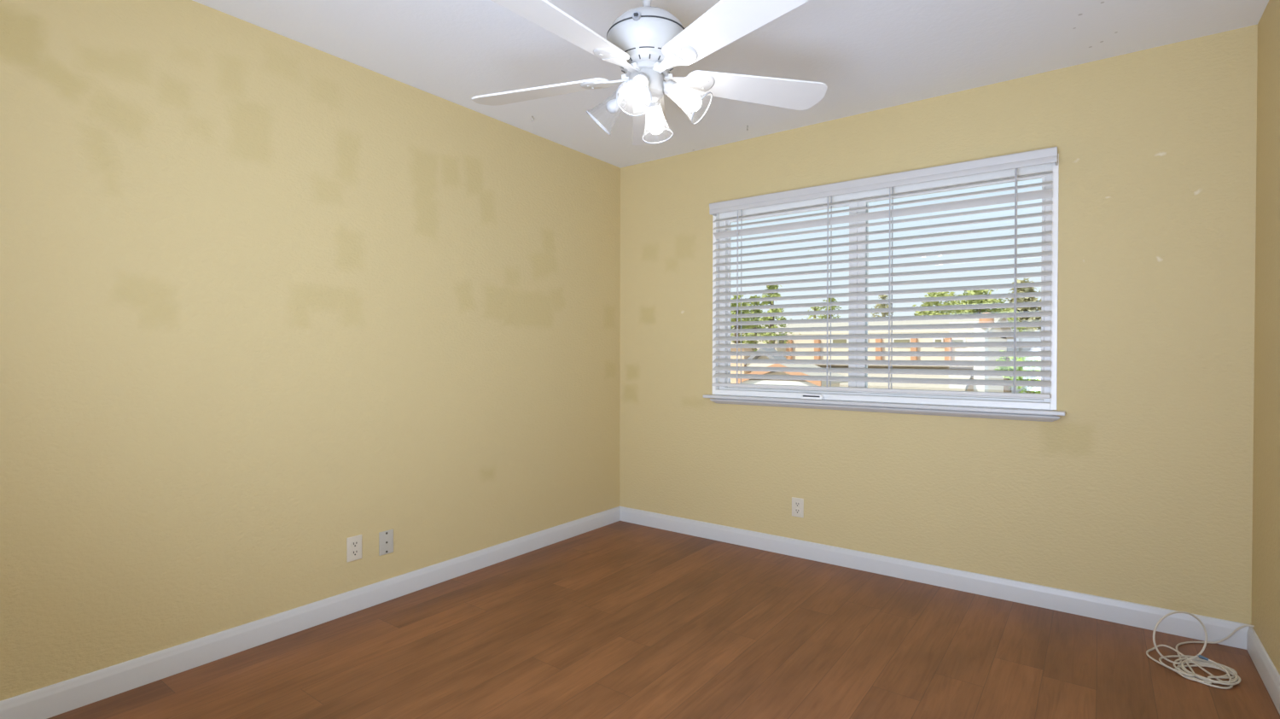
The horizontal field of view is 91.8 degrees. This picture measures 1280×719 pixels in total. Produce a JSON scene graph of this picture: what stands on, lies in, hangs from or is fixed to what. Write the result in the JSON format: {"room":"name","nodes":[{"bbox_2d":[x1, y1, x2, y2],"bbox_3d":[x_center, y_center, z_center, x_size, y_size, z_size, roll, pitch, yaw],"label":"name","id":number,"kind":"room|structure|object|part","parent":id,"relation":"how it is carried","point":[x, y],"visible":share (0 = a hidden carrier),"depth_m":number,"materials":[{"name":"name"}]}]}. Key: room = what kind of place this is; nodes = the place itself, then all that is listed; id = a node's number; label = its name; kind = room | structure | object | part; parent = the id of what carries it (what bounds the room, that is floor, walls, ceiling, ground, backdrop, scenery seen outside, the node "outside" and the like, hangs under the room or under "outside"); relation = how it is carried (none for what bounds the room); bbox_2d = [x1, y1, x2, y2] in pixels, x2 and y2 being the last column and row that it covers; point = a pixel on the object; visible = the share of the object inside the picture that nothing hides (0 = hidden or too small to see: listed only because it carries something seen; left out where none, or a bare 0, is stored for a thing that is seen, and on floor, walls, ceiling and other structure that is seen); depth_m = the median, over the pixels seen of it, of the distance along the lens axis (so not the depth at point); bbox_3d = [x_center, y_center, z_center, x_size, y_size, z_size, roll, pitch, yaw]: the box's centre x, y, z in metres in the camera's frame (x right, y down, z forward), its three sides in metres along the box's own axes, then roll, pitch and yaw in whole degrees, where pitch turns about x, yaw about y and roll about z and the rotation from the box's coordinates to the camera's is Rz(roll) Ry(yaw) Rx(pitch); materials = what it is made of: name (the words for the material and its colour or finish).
{"room":"empty bedroom","nodes":[
{"label":"empty bedroom","id":0,"kind":"room"},
{"bbox_2d":[0,0,620,700],"bbox_3d":[-1.334,-0.095,2.804,0.140,2.440,4.110,0,1,37],"label":"wall","id":1,"kind":"structure","parent":0,"point":[270,300],"depth_m":2.44,"materials":[{"name":"yellow paint"}]},
{"bbox_2d":[0,506,620,718],"bbox_3d":[-1.281,1.077,2.760,0.014,0.097,3.850,0,1,37],"label":"baseboard","id":2,"kind":"structure","parent":1,"relation":"attached to","point":[62,696],"depth_m":2.45,"materials":[{"name":"white paint"}]},
{"bbox_2d":[346,534,361,561],"bbox_3d":[-1.274,0.843,2.770,0.009,0.108,0.070,0,1,37],"label":"power outlet","id":3,"kind":"object","parent":1,"relation":"attached to","point":[353,544],"visible":1,"depth_m":2.76,"materials":[{"name":"white plastic"}]},
{"bbox_2d":[351,548,358,556],"bbox_3d":[-1.272,0.862,2.768,0.002,0.027,0.034,0,1,37],"label":"receptacle","id":4,"kind":"object","parent":3,"relation":"attached to","point":[354,551],"depth_m":2.77,"materials":[{"name":"white plastic"}]},
{"bbox_2d":[351,540,358,546],"bbox_3d":[-1.272,0.823,2.768,0.002,0.027,0.034,0,1,37],"label":"receptacle","id":5,"kind":"object","parent":3,"relation":"attached to","point":[354,543],"depth_m":2.77,"materials":[{"name":"white plastic"}]},
{"bbox_2d":[378,529,393,555],"bbox_3d":[-1.183,0.853,2.894,0.008,0.108,0.070,0,1,37],"label":"jack plate","id":6,"kind":"object","parent":1,"relation":"attached to","point":[386,538],"visible":1,"depth_m":2.89,"materials":[{"name":"white plastic"}]},
{"bbox_2d":[46,520,1279,718],"bbox_3d":[-0.011,1.187,1.833,3.438,0.100,4.110,0,1,37],"label":"floor","id":7,"kind":"structure","parent":0,"point":[619,619],"depth_m":2.35,"materials":[{"name":"brown laminate"}]},
{"bbox_2d":[1146,610,1254,688],"bbox_3d":[2.110,1.044,2.350,0.441,0.184,0.270,0,1,-40],"label":"coaxial cable","id":8,"kind":"object","parent":7,"relation":"on","point":[1200,661],"visible":1,"depth_m":2.29,"materials":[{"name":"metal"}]},
{"bbox_2d":[192,0,1268,167],"bbox_3d":[-0.006,-1.353,1.811,3.438,0.100,4.110,0,1,37],"label":"ceiling","id":9,"kind":"structure","parent":0,"point":[869,55],"depth_m":2.60,"materials":[{"name":"white paint"}]},
{"bbox_2d":[471,0,827,145],"bbox_3d":[0.025,-0.995,1.893,1.139,0.619,1.105,0,0,0],"label":"ceiling fan","id":10,"kind":"object","parent":9,"relation":"hanging from","point":[646,42],"visible":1,"depth_m":1.77,"materials":[{"name":"white metal"}]},
{"bbox_3d":[-0.314,-0.850,1.975,0.476,0.035,0.140,0,1,20],"label":"blade","id":11,"kind":"part","parent":10,"relation":"part of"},
{"bbox_3d":[-0.199,-0.847,1.572,0.140,0.035,0.476,1,1,38],"label":"blade","id":12,"kind":"part","parent":10,"relation":"part of","materials":[{"name":"white wood"}]},
{"bbox_2d":[585,84,628,135],"bbox_3d":[-0.097,-0.756,1.871,0.149,0.145,0.102,0,1,37],"label":"shade","id":13,"kind":"object","parent":10,"relation":"attached to","point":[612,106],"depth_m":1.87,"materials":[{"name":"clear glass"}]},
{"bbox_2d":[616,72,651,116],"bbox_3d":[0.003,-0.755,1.737,0.102,0.145,0.149,0,1,37],"label":"shade","id":14,"kind":"object","parent":10,"relation":"attached to","point":[641,88],"depth_m":1.72,"materials":[{"name":"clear glass"}]},
{"bbox_2d":[632,11,640,20],"bbox_3d":[-0.009,-0.960,1.735,0.026,0.026,0.016,0,0,0],"label":"screw","id":15,"kind":"object","parent":10,"relation":"attached to","point":[636,14],"depth_m":1.73,"materials":[{"name":"metal"}]},
{"bbox_3d":[0.033,-0.852,2.209,0.140,0.035,0.476,0,0,2],"label":"blade","id":16,"kind":"part","parent":10,"relation":"part of","materials":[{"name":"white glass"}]},
{"bbox_2d":[642,99,673,144],"bbox_3d":[0.038,-0.757,1.971,0.102,0.145,0.149,0,1,37],"label":"shade","id":17,"kind":"object","parent":10,"relation":"attached to","point":[655,123],"depth_m":1.95,"materials":[{"name":"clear glass"}]},
{"bbox_2d":[663,80,712,124],"bbox_3d":[0.142,-0.761,1.837,0.157,0.134,0.108,0,1,37],"label":"shade","id":18,"kind":"object","parent":10,"relation":"attached to","point":[690,101],"depth_m":1.82,"materials":[{"name":"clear glass"}]},
{"bbox_3d":[0.220,-0.846,1.558,0.140,0.035,0.476,0,1,-34],"label":"blade","id":19,"kind":"part","parent":10,"relation":"part of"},
{"bbox_3d":[0.363,-0.849,1.951,0.476,0.035,0.140,0,1,-16],"label":"blade","id":20,"kind":"part","parent":10,"relation":"part of","materials":[{"name":"white wood"}]},
{"bbox_2d":[619,23,1257,623],"bbox_3d":[1.172,-0.095,3.418,3.158,2.440,0.140,0,1,37],"label":"wall","id":21,"kind":"structure","parent":0,"point":[1142,491],"depth_m":2.79,"materials":[{"name":"yellow paint"}]},
{"bbox_2d":[791,496,803,517],"bbox_3d":[0.899,0.843,3.534,0.070,0.108,0.009,0,1,37],"label":"power outlet","id":22,"kind":"object","parent":21,"relation":"attached to","point":[797,503],"visible":1,"depth_m":3.53,"materials":[{"name":"white plastic"}]},
{"bbox_2d":[794,507,800,513],"bbox_3d":[0.897,0.862,3.532,0.034,0.027,0.002,0,1,37],"label":"receptacle","id":23,"kind":"object","parent":22,"relation":"attached to","point":[797,510],"depth_m":3.53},
{"bbox_2d":[794,500,800,506],"bbox_3d":[0.897,0.823,3.532,0.034,0.027,0.002,0,1,37],"label":"receptacle","id":24,"kind":"object","parent":22,"relation":"attached to","point":[797,503],"depth_m":3.53,"materials":[{"name":"white plastic"}]},
{"bbox_2d":[703,153,1065,421],"bbox_3d":[1.182,-0.328,3.347,1.851,1.210,0.169,0,1,37],"label":"window","id":25,"kind":"structure","parent":21,"relation":"in","point":[1013,408],"depth_m":3.26,"materials":[{"name":"white plastic"}]},
{"bbox_3d":[0.882,-0.349,3.655,0.810,1.052,0.018,0,1,37],"label":"fixed sash","id":26,"kind":"part","parent":25,"relation":"part of","materials":[{"name":"white plastic"}]},
{"bbox_3d":[0.959,0.205,3.452,0.130,0.033,0.018,0,1,37],"label":"latch handle","id":27,"kind":"part","parent":25,"relation":"part of","materials":[{"name":"white plastic"}]},
{"bbox_2d":[709,146,1058,398],"bbox_3d":[1.149,-0.388,3.286,1.759,1.112,0.078,0,1,37],"label":"window blind","id":28,"kind":"object","parent":25,"relation":"attached to","point":[1015,160],"visible":1,"depth_m":3.16,"materials":[{"name":"white plastic"}]},
{"bbox_3d":[0.580,-0.377,3.675,0.002,1.046,0.002,0,1,37],"label":"lift cord","id":29,"kind":"part","parent":28,"relation":"part of","materials":[{"name":"white fabric"}]},
{"bbox_3d":[0.593,-0.377,3.702,0.006,1.046,0.057,0,1,37],"label":"ladder cord","id":30,"kind":"part","parent":28,"relation":"part of","materials":[{"name":"white fabric"}]},
{"bbox_3d":[1.018,-0.373,3.351,0.002,1.046,0.002,0,1,37],"label":"lift cord","id":31,"kind":"part","parent":28,"relation":"part of","materials":[{"name":"white fabric"}]},
{"bbox_3d":[1.030,-0.373,3.378,0.006,1.046,0.057,0,1,37],"label":"ladder cord","id":32,"kind":"part","parent":28,"relation":"part of","materials":[{"name":"white fabric"}]},
{"bbox_3d":[1.148,0.159,3.294,1.726,0.018,0.050,0,1,37],"label":"rail","id":33,"kind":"part","parent":28,"relation":"part of","materials":[{"name":"white plastic"}]},
{"bbox_3d":[1.276,-0.371,3.160,0.002,1.046,0.002,0,1,37],"label":"lift cord","id":34,"kind":"part","parent":28,"relation":"part of","materials":[{"name":"white fabric"}]},
{"bbox_3d":[1.289,-0.371,3.187,0.006,1.046,0.057,0,1,37],"label":"ladder cord","id":35,"kind":"part","parent":28,"relation":"part of","materials":[{"name":"white fabric"}]},
{"bbox_3d":[1.731,-0.367,2.859,0.006,1.046,0.057,0,1,37],"label":"ladder cord","id":36,"kind":"part","parent":28,"relation":"part of","materials":[{"name":"white fabric"}]},
{"bbox_3d":[1.719,-0.367,2.832,0.002,1.046,0.002,0,1,37],"label":"lift cord","id":37,"kind":"part","parent":28,"relation":"part of","materials":[{"name":"white fabric"}]},
{"bbox_3d":[1.163,0.233,3.328,1.851,0.020,0.110,0,1,37],"label":"sill","id":38,"kind":"part","parent":25,"relation":"part of","materials":[{"name":"white paint"}]},
{"bbox_3d":[1.519,-0.344,3.155,0.905,1.052,0.020,0,1,37],"label":"sliding sash","id":39,"kind":"part","parent":25,"relation":"part of","materials":[{"name":"white plastic"}]},
{"bbox_2d":[619,506,1250,649],"bbox_3d":[1.124,1.077,3.366,3.158,0.097,0.014,0,1,37],"label":"baseboard","id":40,"kind":"structure","parent":21,"relation":"attached to","point":[1093,606],"depth_m":3.00,"materials":[{"name":"white paint"}]},
{"bbox_2d":[1250,0,1279,674],"bbox_3d":[1.317,-0.072,0.841,0.140,2.440,4.110,0,1,37],"label":"wall","id":41,"kind":"structure","parent":0,"point":[1265,543],"depth_m":2.23,"materials":[{"name":"yellow paint"}]},
{"bbox_2d":[1246,626,1279,714],"bbox_3d":[1.247,1.099,0.889,0.014,0.097,3.850,0,1,37],"label":"baseboard","id":42,"kind":"structure","parent":41,"relation":"attached to","point":[1265,666],"depth_m":2.18,"materials":[{"name":"white paint"}]},
{"label":"outside","id":43,"kind":"structure","parent":0,"visible":0},
{"bbox_3d":[19.478,3.785,47.661,100.000,0.200,87.000,0,1,37],"label":"ground","id":44,"kind":"structure","parent":43,"visible":0},
{"bbox_2d":[730,343,751,383],"bbox_3d":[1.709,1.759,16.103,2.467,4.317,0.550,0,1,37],"label":"house","id":45,"kind":"structure","parent":44,"relation":"on","point":[732,380],"depth_m":15.38,"materials":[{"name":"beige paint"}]},
{"bbox_2d":[730,294,766,350],"bbox_3d":[2.724,1.056,16.894,1.467,5.714,1.048,0,1,-35],"label":"conifer","id":46,"kind":"object","parent":44,"relation":"on","point":[743,304],"visible":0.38,"depth_m":16.75,"materials":[{"name":"green plant"}]},
{"bbox_2d":[742,294,766,351],"bbox_3d":[3.254,1.017,17.964,0.831,5.775,1.056,0,0,-4],"label":"conifer","id":47,"kind":"object","parent":44,"relation":"on","point":[754,303],"visible":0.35,"depth_m":17.83,"materials":[{"name":"green plant"}]},
{"bbox_2d":[744,348,786,372],"bbox_3d":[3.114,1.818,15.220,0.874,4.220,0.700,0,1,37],"label":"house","id":48,"kind":"structure","parent":44,"relation":"on","point":[759,349],"depth_m":15.06,"materials":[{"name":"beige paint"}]},
{"bbox_2d":[756,284,800,343],"bbox_3d":[3.533,0.925,16.202,1.122,5.990,1.355,0,1,37],"label":"conifer","id":49,"kind":"object","parent":44,"relation":"on","point":[769,287],"visible":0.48,"depth_m":16.15,"materials":[{"name":"green plant"}]},
{"bbox_2d":[738,363,848,386],"bbox_3d":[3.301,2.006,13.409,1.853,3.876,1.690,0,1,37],"label":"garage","id":50,"kind":"structure","parent":44,"relation":"on","point":[775,381],"depth_m":12.89,"materials":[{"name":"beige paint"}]},
{"bbox_2d":[802,306,826,319],"bbox_3d":[9.526,0.387,33.358,1.336,6.799,1.423,0,1,-15],"label":"conifer","id":51,"kind":"object","parent":44,"relation":"on","point":[815,308],"visible":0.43,"depth_m":33.26,"materials":[{"name":"green plant"}]},
{"bbox_2d":[818,297,842,318],"bbox_3d":[8.923,0.388,28.803,1.313,6.872,1.069,0,1,10],"label":"conifer","id":52,"kind":"object","parent":44,"relation":"on","point":[833,299],"visible":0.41,"depth_m":28.73,"materials":[{"name":"green plant"}]},
{"bbox_2d":[730,312,1013,391],"bbox_3d":[5.845,1.271,20.261,10.655,5.240,7.360,0,1,37],"label":"neighbor house","id":53,"kind":"structure","parent":44,"relation":"on","point":[877,385],"depth_m":16.43,"materials":[{"name":"beige paint"}]},
{"bbox_3d":[4.396,-0.271,18.249,0.140,0.643,0.140,0,1,37],"label":"post","id":54,"kind":"part","parent":53,"relation":"part of","materials":[{"name":"orange wood"}]},
{"bbox_3d":[5.072,-0.265,17.749,0.140,0.643,0.140,0,1,37],"label":"post","id":55,"kind":"part","parent":53,"relation":"part of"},
{"bbox_3d":[5.598,-0.492,17.386,0.383,0.141,0.014,0,1,37],"label":"pane","id":56,"kind":"part","parent":53,"relation":"part of","materials":[{"name":"grey glass"}]},
{"bbox_3d":[6.445,-0.253,16.733,0.140,0.643,0.140,0,1,37],"label":"post","id":57,"kind":"part","parent":53,"relation":"part of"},
{"bbox_3d":[6.922,-0.465,16.406,0.395,0.129,0.014,0,1,37],"label":"pane","id":58,"kind":"part","parent":53,"relation":"part of","materials":[{"name":"grey glass"}]},
{"bbox_3d":[7.159,-0.247,16.205,0.140,0.643,0.140,0,1,37],"label":"post","id":59,"kind":"part","parent":53,"relation":"part of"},
{"bbox_3d":[7.814,-0.242,15.720,0.140,0.643,0.140,0,1,37],"label":"post","id":60,"kind":"part","parent":53,"relation":"part of","materials":[{"name":"orange wood"}]},
{"bbox_3d":[7.998,-0.442,15.610,0.251,0.117,0.014,0,1,37],"label":"pane","id":61,"kind":"part","parent":53,"relation":"part of","materials":[{"name":"grey glass"}]},
{"bbox_2d":[870,294,893,316],"bbox_3d":[10.690,0.458,27.352,1.071,6.765,1.415,0,1,37],"label":"conifer","id":62,"kind":"object","parent":44,"relation":"on","point":[883,296],"visible":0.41,"depth_m":27.27,"materials":[{"name":"green plant"}]},
{"bbox_2d":[912,290,963,315],"bbox_3d":[12.503,0.470,26.083,1.897,6.771,2.160,0,1,37],"label":"round tree","id":63,"kind":"object","parent":44,"relation":"on","point":[931,293],"visible":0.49,"depth_m":25.71,"materials":[{"name":"green plant"}]},
{"bbox_2d":[944,289,1017,314],"bbox_3d":[15.727,0.236,28.720,3.400,7.207,2.932,0,1,37],"label":"round tree","id":64,"kind":"object","parent":44,"relation":"on","point":[980,291],"visible":0.28,"depth_m":28.21,"materials":[{"name":"green plant"}]},
{"bbox_2d":[994,349,1020,392],"bbox_3d":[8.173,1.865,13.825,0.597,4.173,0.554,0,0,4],"label":"leafy shrub","id":65,"kind":"object","parent":44,"relation":"on","point":[1006,389],"visible":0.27,"depth_m":13.77,"materials":[{"name":"green plant"}]},
{"bbox_2d":[994,310,1028,331],"bbox_3d":[14.416,0.964,24.747,1.850,5.815,2.357,0,1,12],"label":"round tree","id":66,"kind":"object","parent":44,"relation":"on","point":[1009,319],"visible":0.06,"depth_m":24.19,"materials":[{"name":"green plant"}]},
{"bbox_2d":[1001,356,1041,393],"bbox_3d":[8.250,1.936,13.074,1.266,4.045,1.112,0,1,-37],"label":"leafy shrub","id":67,"kind":"object","parent":44,"relation":"on","point":[1029,389],"visible":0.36,"depth_m":12.95,"materials":[{"name":"green plant"}]},
{"bbox_2d":[1005,277,1041,331],"bbox_3d":[19.614,-0.206,31.845,2.982,8.054,2.812,0,1,37],"label":"tree","id":68,"kind":"object","parent":44,"relation":"on","point":[1027,288],"visible":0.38,"depth_m":31.54,"materials":[{"name":"green plant"}]},
{"bbox_2d":[1006,336,1041,392],"bbox_3d":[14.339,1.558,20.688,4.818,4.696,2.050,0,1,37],"label":"house","id":69,"kind":"structure","parent":44,"relation":"on","point":[1035,338],"depth_m":20.86,"materials":[{"name":"paint"}]}
]}

